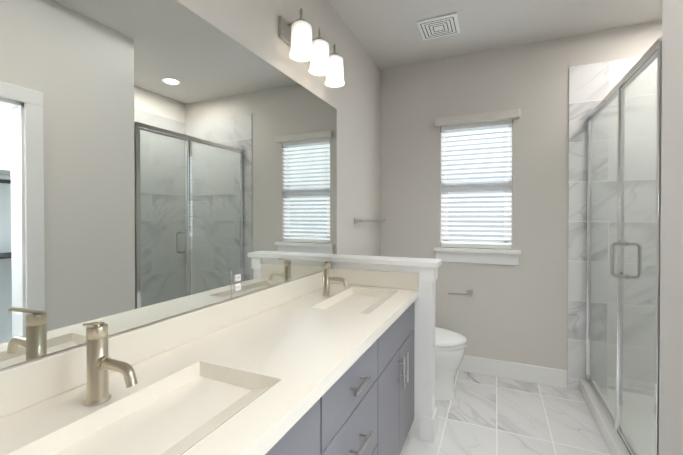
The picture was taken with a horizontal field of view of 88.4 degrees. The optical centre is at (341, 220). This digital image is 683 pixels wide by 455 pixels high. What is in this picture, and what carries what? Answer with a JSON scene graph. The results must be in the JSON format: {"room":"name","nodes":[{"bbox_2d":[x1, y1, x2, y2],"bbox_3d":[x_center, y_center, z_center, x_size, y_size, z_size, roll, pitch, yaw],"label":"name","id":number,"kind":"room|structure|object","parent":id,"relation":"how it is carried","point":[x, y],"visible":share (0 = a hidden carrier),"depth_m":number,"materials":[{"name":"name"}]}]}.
{"room":"bathroom","nodes":[
{"label":"bathroom","id":0,"kind":"room"},
{"bbox_2d":[0,0,380,369],"bbox_3d":[-0.607,-0.044,1.266,0.120,2.740,4.840,0,1,24],"label":"wall","id":1,"kind":"structure","parent":0,"point":[253,27],"depth_m":2.51,"materials":[{"name":"grey paint"}]},
{"bbox_2d":[0,0,336,368],"bbox_3d":[-0.447,-0.215,1.468,0.005,1.072,2.042,0,1,24],"label":"mirror","id":2,"kind":"object","parent":1,"relation":"attached to","point":[161,159],"visible":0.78,"depth_m":1.08,"materials":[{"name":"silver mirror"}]},
{"bbox_2d":[231,268,242,297],"bbox_3d":[-0.437,0.262,1.478,0.006,0.112,0.072,0,1,24],"label":"electrical outlet","id":3,"kind":"object","parent":2,"relation":"attached to","point":[237,282],"visible":1,"depth_m":1.47,"materials":[{"name":"white plastic"}]},
{"bbox_2d":[279,8,344,87],"bbox_3d":[-0.138,-0.956,1.969,0.160,0.245,0.524,0,1,24],"label":"sconce","id":4,"kind":"object","parent":1,"relation":"attached to","point":[296,35],"visible":1,"depth_m":1.91,"materials":[{"name":"white glass"}]},
{"bbox_2d":[354,218,385,223],"bbox_3d":[0.254,0.000,2.980,0.071,0.044,0.620,0,1,24],"label":"towel rail","id":5,"kind":"object","parent":1,"relation":"attached to","point":[356,220],"visible":1,"depth_m":2.79,"materials":[{"name":"silver metal"}]},
{"bbox_2d":[331,254,441,442],"bbox_3d":[0.278,0.779,2.272,0.695,1.075,0.176,0,1,24],"label":"wall","id":6,"kind":"structure","parent":0,"point":[424,426],"depth_m":2.12,"materials":[{"name":"white paint"}]},
{"bbox_2d":[327,0,661,69],"bbox_3d":[0.789,-1.458,0.638,3.170,0.100,4.840,0,1,24],"label":"ceiling","id":7,"kind":"structure","parent":0,"point":[386,33],"depth_m":2.52,"materials":[{"name":"grey paint"}]},
{"bbox_2d":[416,13,460,40],"bbox_3d":[0.716,-1.419,2.583,0.280,0.013,0.280,0,1,24],"label":"ceiling vent","id":8,"kind":"object","parent":7,"relation":"in","point":[439,26],"visible":1,"depth_m":2.56,"materials":[{"name":"white plastic"}]},
{"bbox_2d":[400,370,610,454],"bbox_3d":[0.789,1.382,0.665,3.170,0.100,4.840,0,1,24],"label":"floor","id":9,"kind":"structure","parent":0,"point":[480,414],"depth_m":2.29,"materials":[{"name":"tile"}]},
{"bbox_2d":[0,268,418,454],"bbox_3d":[-0.191,0.825,1.330,0.592,0.999,1.978,0,1,24],"label":"bathroom vanity","id":10,"kind":"object","parent":9,"relation":"on","point":[301,366],"visible":1,"depth_m":1.03,"materials":[{"name":"painted wood"},{"name":"cream quartz"},{"name":"brushed nickel"}]},
{"bbox_2d":[83,321,137,405],"bbox_3d":[-0.538,0.330,0.807,0.160,0.200,0.075,0,1,24],"label":"faucet","id":11,"kind":"object","parent":10,"relation":"on","point":[100,362],"visible":1,"depth_m":0.82,"materials":[{"name":"silver metal"}]},
{"bbox_2d":[322,261,347,295],"bbox_3d":[-0.041,0.319,1.938,0.160,0.200,0.075,0,1,24],"label":"faucet","id":12,"kind":"object","parent":10,"relation":"on","point":[327,278],"visible":1,"depth_m":1.95,"materials":[{"name":"silver metal"}]},
{"bbox_2d":[435,327,466,400],"bbox_3d":[0.551,0.920,2.732,0.804,0.784,0.444,0,1,24],"label":"toilet","id":13,"kind":"object","parent":9,"relation":"on","point":[450,345],"visible":0.27,"depth_m":2.55,"materials":[{"name":"white ceramic"}]},
{"bbox_2d":[580,378,638,454],"bbox_3d":[1.619,1.268,2.090,0.100,0.100,1.300,0,1,24],"label":"shower curb","id":14,"kind":"object","parent":9,"relation":"on","point":[610,437],"depth_m":2.17,"materials":[{"name":"white"}]},
{"bbox_2d":[585,37,661,454],"bbox_3d":[1.619,0.218,2.080,0.137,1.999,1.296,0,1,24],"label":"shower door","id":15,"kind":"structure","parent":14,"relation":"on","point":[646,60],"depth_m":1.96,"materials":[{"name":"clear glass"}]},
{"bbox_2d":[600,388,654,454],"bbox_3d":[2.049,1.295,1.901,0.840,0.050,1.300,0,1,24],"label":"floor","id":16,"kind":"structure","parent":9,"relation":"on","point":[646,417],"depth_m":2.26,"materials":[{"name":"white tile"}]},
{"bbox_2d":[381,20,661,369],"bbox_3d":[1.795,-0.058,2.787,3.050,2.740,0.120,0,1,24],"label":"wall","id":17,"kind":"structure","parent":0,"point":[514,313],"depth_m":2.91,"materials":[{"name":"paint"}]},
{"bbox_2d":[448,290,472,296],"bbox_3d":[1.023,0.630,3.020,0.195,0.050,0.083,0,1,24],"label":"toilet paper holder","id":18,"kind":"object","parent":17,"relation":"attached to","point":[470,293],"visible":1,"depth_m":3.01,"materials":[{"name":"silver metal"}]},
{"bbox_2d":[441,120,512,248],"bbox_3d":[1.174,-0.301,3.075,0.578,1.078,0.050,0,1,24],"label":"window","id":19,"kind":"structure","parent":17,"relation":"in","point":[505,226],"depth_m":3.05,"materials":[{"name":"white plastic"}]},
{"bbox_2d":[441,119,511,248],"bbox_3d":[1.151,-0.301,3.023,0.564,1.074,0.054,0,1,24],"label":"window blind","id":20,"kind":"object","parent":19,"relation":"attached to","point":[502,123],"visible":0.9,"depth_m":3.02,"materials":[{"name":"white plastic"}]},
{"bbox_2d":[433,247,520,264],"bbox_3d":[1.148,0.303,3.009,0.690,0.124,0.099,0,1,24],"label":"window sill","id":21,"kind":"structure","parent":17,"relation":"attached to","point":[487,256],"depth_m":2.98,"materials":[{"name":"white"}]},
{"bbox_2d":[435,109,519,126],"bbox_3d":[1.136,-0.865,2.971,0.670,0.066,0.059,0,1,24],"label":"window valance","id":22,"kind":"object","parent":17,"relation":"attached to","point":[481,117],"visible":1,"depth_m":2.94,"materials":[{"name":"grey paint"}]},
{"bbox_2d":[458,355,566,388],"bbox_3d":[1.067,1.240,3.044,1.517,0.140,0.017,0,1,24],"label":"baseboard","id":23,"kind":"structure","parent":17,"relation":"attached to","point":[522,372],"depth_m":2.87,"materials":[{"name":"white"}]},
{"bbox_2d":[659,0,682,454],"bbox_3d":[0.714,-0.031,-0.102,0.120,2.740,3.400,0,1,24],"label":"wall","id":24,"kind":"structure","parent":0,"point":[671,356],"depth_m":1.38,"materials":[{"name":"white paint"}]},
{"label":"outside","id":25,"kind":"structure","parent":0,"visible":0},
{"bbox_2d":[446,126,507,240],"bbox_3d":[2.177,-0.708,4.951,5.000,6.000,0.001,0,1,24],"label":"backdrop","id":26,"kind":"structure","parent":25,"point":[477,221],"depth_m":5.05,"materials":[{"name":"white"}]},
{"bbox_3d":[2.498,-0.048,1.691,0.120,2.740,1.320,0,1,24],"label":"wall","id":27,"kind":"structure","parent":0,"visible":0},
{"bbox_2d":[567,56,656,395],"bbox_3d":[2.231,0.064,2.525,1.020,2.500,0.009,0,1,24],"label":"tiled wall","id":28,"kind":"structure","parent":27,"relation":"attached to","point":[592,86],"depth_m":2.60,"materials":[{"name":"tile"}]}
]}

